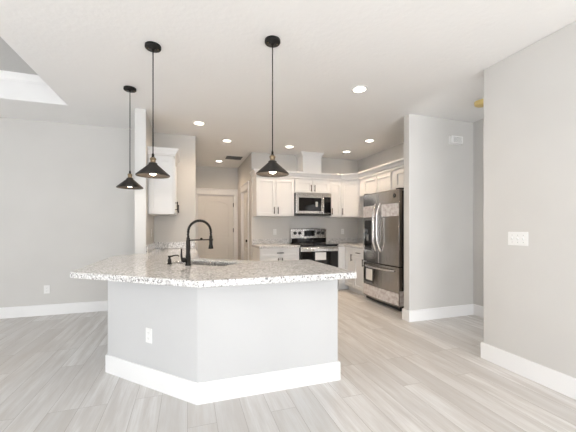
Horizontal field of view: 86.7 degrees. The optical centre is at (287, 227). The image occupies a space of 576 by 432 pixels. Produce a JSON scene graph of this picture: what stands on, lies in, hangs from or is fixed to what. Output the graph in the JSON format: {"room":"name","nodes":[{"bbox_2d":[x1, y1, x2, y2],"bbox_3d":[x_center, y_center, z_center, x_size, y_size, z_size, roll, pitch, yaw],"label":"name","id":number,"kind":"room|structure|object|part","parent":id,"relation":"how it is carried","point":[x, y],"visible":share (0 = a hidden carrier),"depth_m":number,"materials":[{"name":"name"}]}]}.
{"room":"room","nodes":[
{"label":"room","id":0,"kind":"room"},
{"bbox_2d":[0,37,37,74],"bbox_3d":[-3.652,-1.851,1.361,3.715,0.095,4.370,0,0,-18],"label":"ceiling","id":1,"kind":"structure","parent":0,"point":[10,60],"depth_m":3.32,"materials":[{"name":"grey paint"}]},
{"bbox_2d":[0,70,46,84],"bbox_3d":[-3.652,-1.760,1.361,3.289,0.084,3.944,0,0,-18],"label":"trim","id":2,"kind":"structure","parent":1,"relation":"attached to","point":[5,75],"depth_m":3.58,"materials":[{"name":"white paint"}]},
{"bbox_2d":[0,35,68,105],"bbox_3d":[-3.652,-1.650,1.361,3.314,0.304,3.969,0,0,-18],"label":"trim","id":3,"kind":"structure","parent":1,"relation":"attached to","point":[12,90],"depth_m":3.62,"materials":[{"name":"white paint"}]},
{"bbox_2d":[0,117,134,307],"bbox_3d":[-4.460,-0.126,4.037,4.694,2.742,0.120,0,0,-18],"label":"wall","id":4,"kind":"structure","parent":0,"point":[63,211],"depth_m":4.37,"materials":[{"name":"beige paint"}]},
{"bbox_2d":[44,285,49,293],"bbox_3d":[-3.411,0.880,4.314,0.072,0.116,0.009,0,0,-18],"label":"wall outlet","id":5,"kind":"object","parent":4,"relation":"attached to","point":[46,287],"visible":1,"depth_m":4.31,"materials":[{"name":"white plastic"}]},
{"bbox_2d":[0,301,107,318],"bbox_3d":[-4.240,1.170,3.588,4.552,0.150,0.870,0,0,-18],"label":"baseboard","id":6,"kind":"structure","parent":4,"relation":"attached to","point":[95,306],"depth_m":4.33,"materials":[{"name":"white paint"}]},
{"bbox_2d":[146,112,153,245],"bbox_3d":[-2.040,-0.126,4.385,0.120,2.742,1.094,0,0,-18],"label":"wall","id":7,"kind":"structure","parent":0,"point":[149,218],"depth_m":4.16,"materials":[{"name":"beige paint"}]},
{"bbox_2d":[135,108,145,253],"bbox_3d":[-1.867,-0.126,3.857,0.130,2.742,0.015,0,0,-18],"label":"trim","id":8,"kind":"structure","parent":7,"relation":"attached to","point":[140,114],"depth_m":3.85,"materials":[{"name":"paint"}]},
{"bbox_2d":[148,155,178,215],"bbox_3d":[-1.815,-0.580,4.500,0.376,0.800,0.714,0,0,-18],"label":"upper cabinet","id":9,"kind":"object","parent":7,"relation":"attached to","point":[162,193],"visible":0.98,"depth_m":4.18,"materials":[{"name":"white paint"}]},
{"bbox_3d":[-1.629,-0.572,4.386,0.020,0.760,0.339,0,0,-18],"label":"door","id":10,"kind":"part","parent":9,"relation":"part of","materials":[{"name":"white paint"}]},
{"bbox_3d":[-1.738,-0.572,4.716,0.020,0.760,0.342,0,0,-18],"label":"door","id":11,"kind":"part","parent":9,"relation":"part of","materials":[{"name":"white paint"}]},
{"bbox_2d":[148,146,179,165],"bbox_3d":[-1.806,-1.030,4.488,0.387,0.098,0.786,0,0,-18],"label":"crown molding","id":12,"kind":"structure","parent":7,"relation":"attached to","point":[157,150],"depth_m":4.15,"materials":[{"name":"white paint"}]},
{"bbox_2d":[146,242,194,253],"bbox_3d":[-1.667,0.287,4.452,0.628,0.100,0.959,0,0,-18],"label":"backsplash","id":13,"kind":"structure","parent":7,"relation":"attached to","point":[155,245],"depth_m":4.85,"materials":[{"name":"stone"}]},
{"bbox_2d":[154,132,195,247],"bbox_3d":[-1.835,-0.126,4.965,0.629,2.742,0.120,0,0,-18],"label":"wall","id":14,"kind":"structure","parent":0,"point":[166,228],"depth_m":4.94,"materials":[{"name":"beige paint"}]},
{"bbox_2d":[196,166,237,194],"bbox_3d":[-1.813,-0.126,7.626,1.330,2.742,0.120,0,0,-18],"label":"wall","id":15,"kind":"structure","parent":0,"point":[206,176],"depth_m":7.58,"materials":[{"name":"beige paint"}]},
{"bbox_2d":[196,188,237,259],"bbox_3d":[-1.796,0.146,7.608,1.130,2.198,0.154,0,0,-18],"label":"door","id":16,"kind":"structure","parent":15,"relation":"in","point":[219,209],"depth_m":7.62,"materials":[{"name":"white paint"}]},
{"bbox_2d":[238,154,249,260],"bbox_3d":[-0.964,-0.126,6.985,0.120,2.742,1.629,0,0,-18],"label":"wall","id":17,"kind":"structure","parent":0,"point":[244,168],"depth_m":7.20,"materials":[{"name":"beige paint"}]},
{"bbox_2d":[240,181,248,259],"bbox_3d":[-0.915,0.146,6.763,0.154,2.198,0.990,0,0,-18],"label":"door","id":18,"kind":"structure","parent":17,"relation":"in","point":[244,194],"depth_m":6.92,"materials":[{"name":"white paint"}]},
{"bbox_2d":[0,0,575,167],"bbox_3d":[-1.067,-1.548,2.280,10.600,0.100,11.000,0,0,-18],"label":"ceiling","id":19,"kind":"structure","parent":0,"point":[213,64],"depth_m":2.74,"materials":[{"name":"white paint"}]},
{"bbox_2d":[116,85,143,189],"bbox_3d":[-1.701,-0.959,3.283,0.264,1.076,0.264,0,0,-18],"label":"pendant light","id":20,"kind":"object","parent":19,"relation":"hanging from","point":[129,183],"visible":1,"depth_m":3.25,"materials":[{"name":"black metal"}]},
{"bbox_3d":[-1.701,-0.475,3.283,0.264,0.109,0.264,0,0,-18],"label":"lamp shade","id":21,"kind":"part","parent":20,"relation":"part of","materials":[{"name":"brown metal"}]},
{"bbox_2d":[135,41,169,178],"bbox_3d":[-1.113,-0.959,2.515,0.264,1.076,0.264,0,0,-18],"label":"pendant light","id":22,"kind":"object","parent":19,"relation":"hanging from","point":[152,170],"visible":1,"depth_m":2.51,"materials":[{"name":"black metal"}]},
{"bbox_3d":[-1.113,-0.475,2.515,0.264,0.109,0.264,0,0,-18],"label":"lamp shade","id":23,"kind":"part","parent":22,"relation":"part of","materials":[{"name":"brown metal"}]},
{"bbox_2d":[150,157,155,162],"bbox_3d":[-1.113,-0.549,2.515,0.052,0.053,0.052,0,0,-18],"label":"socket","id":24,"kind":"object","parent":22,"relation":"attached to","point":[152,159],"depth_m":2.50,"materials":[{"name":"gold metal"}]},
{"bbox_3d":[-1.113,-1.028,2.515,0.008,0.865,0.008,0,0,-18],"label":"cord","id":25,"kind":"part","parent":22,"relation":"part of","materials":[{"name":"black metal"}]},
{"bbox_2d":[193,121,204,124],"bbox_3d":[-1.280,-1.493,4.385,0.176,0.008,0.176,0,0,-18],"label":"recessed light","id":26,"kind":"object","parent":19,"relation":"in","point":[194,122],"visible":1,"depth_m":4.38,"materials":[{"name":"white plastic"}]},
{"bbox_2d":[224,155,244,160],"bbox_3d":[-1.163,-1.493,6.566,0.400,0.010,0.400,0,0,-18],"label":"ceiling vent","id":27,"kind":"object","parent":19,"relation":"in","point":[227,157],"visible":1,"depth_m":6.55,"materials":[{"name":"grey plastic"}]},
{"bbox_2d":[256,35,288,176],"bbox_3d":[-0.124,-0.959,2.441,0.264,1.076,0.264,0,0,-18],"label":"pendant light","id":28,"kind":"object","parent":19,"relation":"hanging from","point":[272,168],"visible":1,"depth_m":2.43,"materials":[{"name":"black metal"}]},
{"bbox_3d":[-0.124,-0.475,2.441,0.264,0.109,0.264,0,0,-18],"label":"lamp shade","id":29,"kind":"part","parent":28,"relation":"part of","materials":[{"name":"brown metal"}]},
{"bbox_3d":[-0.124,-1.028,2.441,0.008,0.865,0.008,0,0,-18],"label":"cord","id":30,"kind":"part","parent":28,"relation":"part of","materials":[{"name":"black metal"}]},
{"bbox_2d":[351,85,367,92],"bbox_3d":[0.775,-1.493,3.306,0.176,0.008,0.176,0,0,-18],"label":"recessed light","id":31,"kind":"object","parent":19,"relation":"in","point":[361,88],"visible":1,"depth_m":3.30,"materials":[{"name":"white plastic"}]},
{"bbox_2d":[474,98,482,107],"bbox_3d":[2.294,-1.466,3.599,0.172,0.064,0.172,0,0,-18],"label":"smoke detector","id":32,"kind":"object","parent":19,"relation":"attached to","point":[478,103],"visible":0.52,"depth_m":3.57,"materials":[{"name":"yellow plastic"}]},
{"bbox_2d":[0,289,575,431],"bbox_3d":[-1.067,1.295,2.280,10.600,0.100,11.000,0,0,-18],"label":"floor","id":33,"kind":"structure","parent":0,"point":[397,374],"depth_m":2.28,"materials":[{"name":"grey wood"}]},
{"bbox_2d":[105,279,339,404],"bbox_3d":[-0.766,0.814,3.145,1.853,0.862,2.003,0,0,-18],"label":"kitchen island","id":34,"kind":"object","parent":33,"relation":"on","point":[209,344],"visible":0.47,"depth_m":2.31,"materials":[{"name":"grey paint"}]},
{"bbox_2d":[146,328,151,343],"bbox_3d":[-1.085,0.845,2.377,0.072,0.116,0.009,0,0,28],"label":"wall outlet","id":35,"kind":"object","parent":34,"relation":"attached to","point":[148,330],"visible":1,"depth_m":2.37,"materials":[{"name":"white plastic"}]},
{"bbox_2d":[70,242,356,287],"bbox_3d":[-0.957,0.309,3.488,2.045,0.145,3.234,0,0,-18],"label":"countertop","id":36,"kind":"structure","parent":34,"relation":"on","point":[152,267],"depth_m":2.37,"materials":[{"name":"white stone"}]},
{"bbox_2d":[167,255,178,263],"bbox_3d":[-1.052,0.295,2.798,0.110,0.084,0.044,0,0,-36],"label":"soap dispenser","id":37,"kind":"object","parent":36,"relation":"on","point":[169,257],"visible":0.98,"depth_m":2.77,"materials":[{"name":"black metal"}]},
{"bbox_2d":[180,220,212,265],"bbox_3d":[-0.815,0.133,2.742,0.298,0.407,0.054,0,0,-36],"label":"kitchen faucet","id":38,"kind":"object","parent":36,"relation":"on","point":[187,259],"visible":1,"depth_m":2.69,"materials":[{"name":"black metal"}]},
{"bbox_3d":[-0.916,0.247,2.668,0.048,0.121,0.042,0,0,-36],"label":"handle","id":39,"kind":"part","parent":38,"relation":"part of","materials":[{"name":"black metal"}]},
{"bbox_3d":[-0.784,0.115,2.765,0.218,0.016,0.039,0,0,-36],"label":"docking arm","id":40,"kind":"part","parent":38,"relation":"part of","materials":[{"name":"black metal"}]},
{"bbox_2d":[174,260,236,265],"bbox_3d":[-0.795,0.460,2.917,0.656,0.225,0.336,0,0,23],"label":"sink","id":41,"kind":"object","parent":36,"relation":"in","point":[210,263],"visible":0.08,"depth_m":3.04,"materials":[{"name":"silver metal"}]},
{"bbox_3d":[-0.948,0.460,2.983,0.324,0.225,0.336,0,0,23],"label":"bowl","id":42,"kind":"part","parent":41,"relation":"part of","materials":[{"name":"silver metal"}]},
{"bbox_3d":[-0.643,0.460,2.851,0.324,0.225,0.336,0,0,23],"label":"bowl","id":43,"kind":"part","parent":41,"relation":"part of","materials":[{"name":"silver metal"}]},
{"bbox_3d":[-0.862,1.170,2.833,2.669,0.149,1.203,0,0,17],"label":"baseboard","id":44,"kind":"part","parent":34,"relation":"part of","materials":[{"name":"white paint"}]},
{"bbox_2d":[253,247,298,260],"bbox_3d":[-0.239,0.814,5.880,0.760,0.861,0.676,0,0,-18],"label":"base cabinet","id":45,"kind":"object","parent":33,"relation":"on","point":[263,254],"visible":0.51,"depth_m":5.60,"materials":[{"name":"white paint"}]},
{"bbox_3d":[-0.327,0.842,5.546,0.370,0.577,0.020,0,0,-18],"label":"door","id":46,"kind":"part","parent":45,"relation":"part of","materials":[{"name":"white paint"}]},
{"bbox_2d":[252,239,299,248],"bbox_3d":[-0.249,0.309,5.885,0.785,0.144,0.664,0,0,-18],"label":"countertop","id":47,"kind":"structure","parent":45,"relation":"on","point":[258,243],"depth_m":6.03,"materials":[{"name":"white stone"}]},
{"bbox_3d":[-0.148,0.470,5.605,0.746,0.150,0.020,0,0,-18],"label":"drawer","id":48,"kind":"part","parent":45,"relation":"part of","materials":[{"name":"white paint"}]},
{"bbox_3d":[0.030,0.842,5.663,0.370,0.577,0.020,0,0,-18],"label":"door","id":49,"kind":"part","parent":45,"relation":"part of","materials":[{"name":"white paint"}]},
{"bbox_2d":[290,229,337,266],"bbox_3d":[0.515,0.627,6.096,0.786,1.195,0.693,0,0,-18],"label":"range","id":50,"kind":"object","parent":33,"relation":"on","point":[312,242],"visible":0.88,"depth_m":5.91,"materials":[{"name":"silver metal"}]},
{"bbox_3d":[0.438,0.270,6.330,0.766,0.090,0.008,0,0,-18],"label":"trim","id":51,"kind":"part","parent":50,"relation":"part of","materials":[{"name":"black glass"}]},
{"bbox_2d":[290,243,337,245],"bbox_3d":[0.507,0.338,6.121,0.786,0.022,0.640,0,0,-18],"label":"cooktop","id":52,"kind":"object","parent":50,"relation":"in","point":[301,244],"depth_m":5.90,"materials":[{"name":"black glass"}]},
{"bbox_3d":[0.601,0.700,5.835,0.782,0.680,0.031,0,0,-18],"label":"oven door","id":53,"kind":"part","parent":50,"relation":"part of","materials":[{"name":"black glass"}]},
{"bbox_3d":[0.615,0.400,5.792,0.706,0.026,0.052,0,0,-18],"label":"handle","id":54,"kind":"part","parent":50,"relation":"part of","materials":[{"name":"silver metal"}]},
{"bbox_2d":[338,247,348,289],"bbox_3d":[1.275,0.814,6.399,0.826,0.861,0.638,0,0,-18],"label":"base cabinet","id":55,"kind":"object","parent":33,"relation":"on","point":[341,250],"visible":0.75,"depth_m":6.01,"materials":[{"name":"white paint"}]},
{"bbox_3d":[1.052,0.762,6.000,0.138,0.735,0.020,0,0,-18],"label":"door","id":56,"kind":"part","parent":55,"relation":"part of","materials":[{"name":"white paint"}]},
{"bbox_2d":[345,247,365,295],"bbox_3d":[1.534,0.814,5.794,0.716,0.861,0.710,0,0,-18],"label":"base cabinet","id":57,"kind":"object","parent":33,"relation":"on","point":[354,261],"visible":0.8,"depth_m":5.67,"materials":[{"name":"white paint"}]},
{"bbox_2d":[326,238,362,248],"bbox_3d":[1.382,0.309,6.071,0.832,0.144,1.331,0,0,-18],"label":"countertop","id":58,"kind":"structure","parent":57,"relation":"on","point":[342,242],"depth_m":6.61,"materials":[{"name":"white stone"}]},
{"bbox_3d":[1.184,0.762,5.864,0.020,0.735,0.311,0,0,-18],"label":"door","id":59,"kind":"part","parent":57,"relation":"part of","materials":[{"name":"white paint"}]},
{"bbox_3d":[1.291,0.470,5.538,0.020,0.150,0.362,0,0,-18],"label":"drawer","id":60,"kind":"part","parent":57,"relation":"part of","materials":[{"name":"white paint"}]},
{"bbox_3d":[1.291,0.842,5.538,0.020,0.577,0.362,0,0,-18],"label":"door","id":61,"kind":"part","parent":57,"relation":"part of","materials":[{"name":"white paint"}]},
{"bbox_2d":[363,188,403,310],"bbox_3d":[1.750,0.333,4.977,0.801,1.822,0.952,0,0,-18],"label":"refrigerator","id":62,"kind":"object","parent":33,"relation":"on","point":[383,212],"visible":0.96,"depth_m":4.71,"materials":[{"name":"silver metal"}]},
{"bbox_3d":[1.408,0.010,5.117,0.078,1.140,0.472,0,0,-18],"label":"door","id":63,"kind":"part","parent":62,"relation":"part of","materials":[{"name":"silver metal"}]},
{"bbox_3d":[1.392,0.000,4.919,0.088,0.778,0.034,0,0,-33],"label":"handle","id":64,"kind":"part","parent":62,"relation":"part of","materials":[{"name":"silver metal"}]},
{"bbox_3d":[1.428,0.000,4.812,0.088,0.778,0.034,0,0,-4],"label":"handle","id":65,"kind":"part","parent":62,"relation":"part of","materials":[{"name":"silver metal"}]},
{"bbox_3d":[1.417,0.650,4.868,0.092,0.028,0.778,0,0,-18],"label":"handle","id":66,"kind":"part","parent":62,"relation":"part of","materials":[{"name":"silver metal"}]},
{"bbox_3d":[1.483,0.881,4.890,0.078,0.577,0.950,0,0,-18],"label":"freezer drawer","id":67,"kind":"part","parent":62,"relation":"part of","materials":[{"name":"silver metal"}]},
{"bbox_3d":[1.558,0.010,4.663,0.078,1.140,0.472,0,0,-18],"label":"door","id":68,"kind":"part","parent":62,"relation":"part of","materials":[{"name":"silver metal"}]},
{"bbox_2d":[250,152,357,260],"bbox_3d":[0.401,-0.126,6.513,2.419,2.742,0.120,0,0,-18],"label":"wall","id":69,"kind":"structure","parent":0,"point":[260,227],"depth_m":6.36,"materials":[{"name":"beige paint"}]},
{"bbox_2d":[252,239,288,243],"bbox_3d":[-0.353,0.287,6.189,0.777,0.100,0.020,0,0,-18],"label":"backsplash","id":70,"kind":"structure","parent":69,"relation":"attached to","point":[254,241],"depth_m":6.18,"materials":[{"name":"stone"}]},
{"bbox_2d":[253,177,293,216],"bbox_3d":[-0.281,-0.585,6.019,0.761,0.750,0.386,0,0,-18],"label":"upper cabinet","id":71,"kind":"object","parent":69,"relation":"attached to","point":[272,196],"visible":1,"depth_m":5.87,"materials":[{"name":"white paint"}]},
{"bbox_3d":[-0.415,-0.577,5.822,0.370,0.710,0.020,0,0,-18],"label":"door","id":72,"kind":"part","parent":71,"relation":"part of","materials":[{"name":"white paint"}]},
{"bbox_3d":[-0.057,-0.577,5.940,0.370,0.710,0.020,0,0,-18],"label":"door","id":73,"kind":"part","parent":71,"relation":"part of","materials":[{"name":"white paint"}]},
{"bbox_2d":[294,179,329,193],"bbox_3d":[0.446,-0.820,6.259,0.762,0.280,0.386,0,0,-18],"label":"upper cabinet","id":74,"kind":"object","parent":69,"relation":"attached to","point":[300,185],"visible":0.91,"depth_m":6.11,"materials":[{"name":"white paint"}]},
{"bbox_3d":[0.311,-0.812,6.061,0.372,0.240,0.020,0,0,-18],"label":"door","id":75,"kind":"part","parent":74,"relation":"part of","materials":[{"name":"white paint"}]},
{"bbox_2d":[295,151,323,179],"bbox_3d":[0.440,-1.229,6.261,0.486,0.534,0.379,0,0,-18],"label":"duct cover","id":76,"kind":"object","parent":74,"relation":"on","point":[306,161],"visible":0.83,"depth_m":6.12,"materials":[{"name":"white paint"}]},
{"bbox_3d":[0.440,-1.457,6.261,0.486,0.078,0.379,0,0,-18],"label":"crown","id":77,"kind":"part","parent":76,"relation":"part of","materials":[{"name":"white paint"}]},
{"bbox_2d":[294,192,330,215],"bbox_3d":[0.460,-0.455,6.216,0.756,0.444,0.471,0,0,-18],"label":"microwave oven","id":78,"kind":"object","parent":74,"relation":"attached to","point":[305,204],"visible":0.95,"depth_m":6.03,"materials":[{"name":"silver metal"}]},
{"bbox_3d":[0.427,-0.450,6.026,0.575,0.364,0.029,0,0,-18],"label":"door","id":79,"kind":"part","parent":78,"relation":"part of","materials":[{"name":"silver metal"}]},
{"bbox_3d":[0.672,-0.812,6.180,0.372,0.240,0.020,0,0,-18],"label":"door","id":80,"kind":"part","parent":74,"relation":"part of","materials":[{"name":"white paint"}]},
{"bbox_2d":[323,180,340,217],"bbox_3d":[0.931,-0.585,6.419,0.252,0.750,0.386,0,0,-18],"label":"upper cabinet","id":81,"kind":"object","parent":69,"relation":"attached to","point":[335,186],"visible":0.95,"depth_m":6.29,"materials":[{"name":"white paint"}]},
{"bbox_3d":[0.977,-0.577,6.281,0.242,0.710,0.020,0,0,-18],"label":"door","id":82,"kind":"part","parent":81,"relation":"part of","materials":[{"name":"white paint"}]},
{"bbox_2d":[334,180,362,217],"bbox_3d":[1.375,-0.585,6.448,0.609,0.750,0.608,0,0,-18],"label":"upper cabinet","id":83,"kind":"object","parent":69,"relation":"attached to","point":[351,200],"visible":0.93,"depth_m":6.22,"materials":[{"name":"white paint"}]},
{"bbox_3d":[1.267,-0.577,6.233,0.351,0.710,0.020,0,0,27],"label":"door","id":84,"kind":"part","parent":83,"relation":"part of","materials":[{"name":"white paint"}]},
{"bbox_2d":[358,143,403,237],"bbox_3d":[2.012,-0.126,5.686,0.120,2.742,2.699,0,0,-18],"label":"wall","id":85,"kind":"structure","parent":0,"point":[394,153],"depth_m":6.10,"materials":[{"name":"beige paint"}]},
{"bbox_2d":[250,158,403,180],"bbox_3d":[0.892,-1.026,5.640,3.314,0.130,1.391,0,0,28],"label":"crown molding","id":86,"kind":"structure","parent":85,"relation":"attached to","point":[399,163],"depth_m":5.97,"materials":[{"name":"white paint"}]},
{"bbox_2d":[326,238,362,242],"bbox_3d":[1.384,0.287,6.072,0.829,0.100,1.331,0,0,-18],"label":"backsplash","id":87,"kind":"structure","parent":85,"relation":"attached to","point":[328,240],"depth_m":6.68,"materials":[{"name":"stone"}]},
{"bbox_2d":[360,171,391,196],"bbox_3d":[1.755,-0.790,5.714,0.346,0.340,1.018,0,0,-18],"label":"upper cabinet","id":88,"kind":"object","parent":85,"relation":"attached to","point":[382,182],"visible":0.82,"depth_m":5.59,"materials":[{"name":"white paint"}]},
{"bbox_3d":[1.557,-0.782,5.791,0.020,0.300,0.420,0,0,-18],"label":"door","id":89,"kind":"part","parent":88,"relation":"part of","materials":[{"name":"white paint"}]},
{"bbox_3d":[1.693,-0.782,5.380,0.020,0.300,0.405,0,0,-18],"label":"door","id":90,"kind":"part","parent":88,"relation":"part of","materials":[{"name":"white paint"}]},
{"bbox_2d":[392,168,403,189],"bbox_3d":[2.060,-0.790,4.789,0.346,0.340,0.923,0,0,-18],"label":"upper cabinet","id":91,"kind":"object","parent":85,"relation":"attached to","point":[397,175],"visible":0.19,"depth_m":5.02,"materials":[{"name":"white paint"}]},
{"bbox_3d":[1.854,-0.782,4.892,0.020,0.300,0.400,0,0,-18],"label":"door","id":92,"kind":"part","parent":91,"relation":"part of","materials":[{"name":"white paint"}]},
{"bbox_2d":[404,114,472,309],"bbox_3d":[2.162,-0.126,4.256,1.230,2.742,0.109,0,0,-18],"label":"wall","id":93,"kind":"structure","parent":0,"point":[438,174],"depth_m":4.15,"materials":[{"name":"beige paint"}]},
{"bbox_2d":[449,135,462,144],"bbox_3d":[2.330,-1.207,4.225,0.210,0.114,0.052,0,0,-18],"label":"door chime","id":94,"kind":"object","parent":93,"relation":"attached to","point":[455,140],"visible":1,"depth_m":4.21,"materials":[{"name":"white plastic"}]},
{"bbox_2d":[473,119,482,305],"bbox_3d":[3.631,-0.126,1.570,0.120,2.742,5.910,0,0,-18],"label":"wall","id":95,"kind":"structure","parent":0,"point":[478,125],"depth_m":4.28,"materials":[{"name":"beige paint"}]},
{"bbox_2d":[483,21,575,377],"bbox_3d":[2.661,-0.126,0.653,0.120,2.742,4.775,0,0,-18],"label":"wall","id":96,"kind":"structure","parent":0,"point":[529,96],"depth_m":2.49,"materials":[{"name":"beige paint"}]},
{"bbox_2d":[402,304,575,399],"bbox_3d":[2.970,1.170,1.429,1.222,0.150,6.015,0,0,-18],"label":"baseboard","id":97,"kind":"structure","parent":96,"relation":"attached to","point":[562,383],"depth_m":2.67,"materials":[{"name":"white paint"}]},
{"bbox_2d":[508,232,527,245],"bbox_3d":[1.949,0.098,2.592,0.018,0.116,0.166,0,0,-18],"label":"light switch","id":98,"kind":"object","parent":96,"relation":"attached to","point":[514,238],"visible":1,"depth_m":2.59,"materials":[{"name":"white plastic"}]}
]}

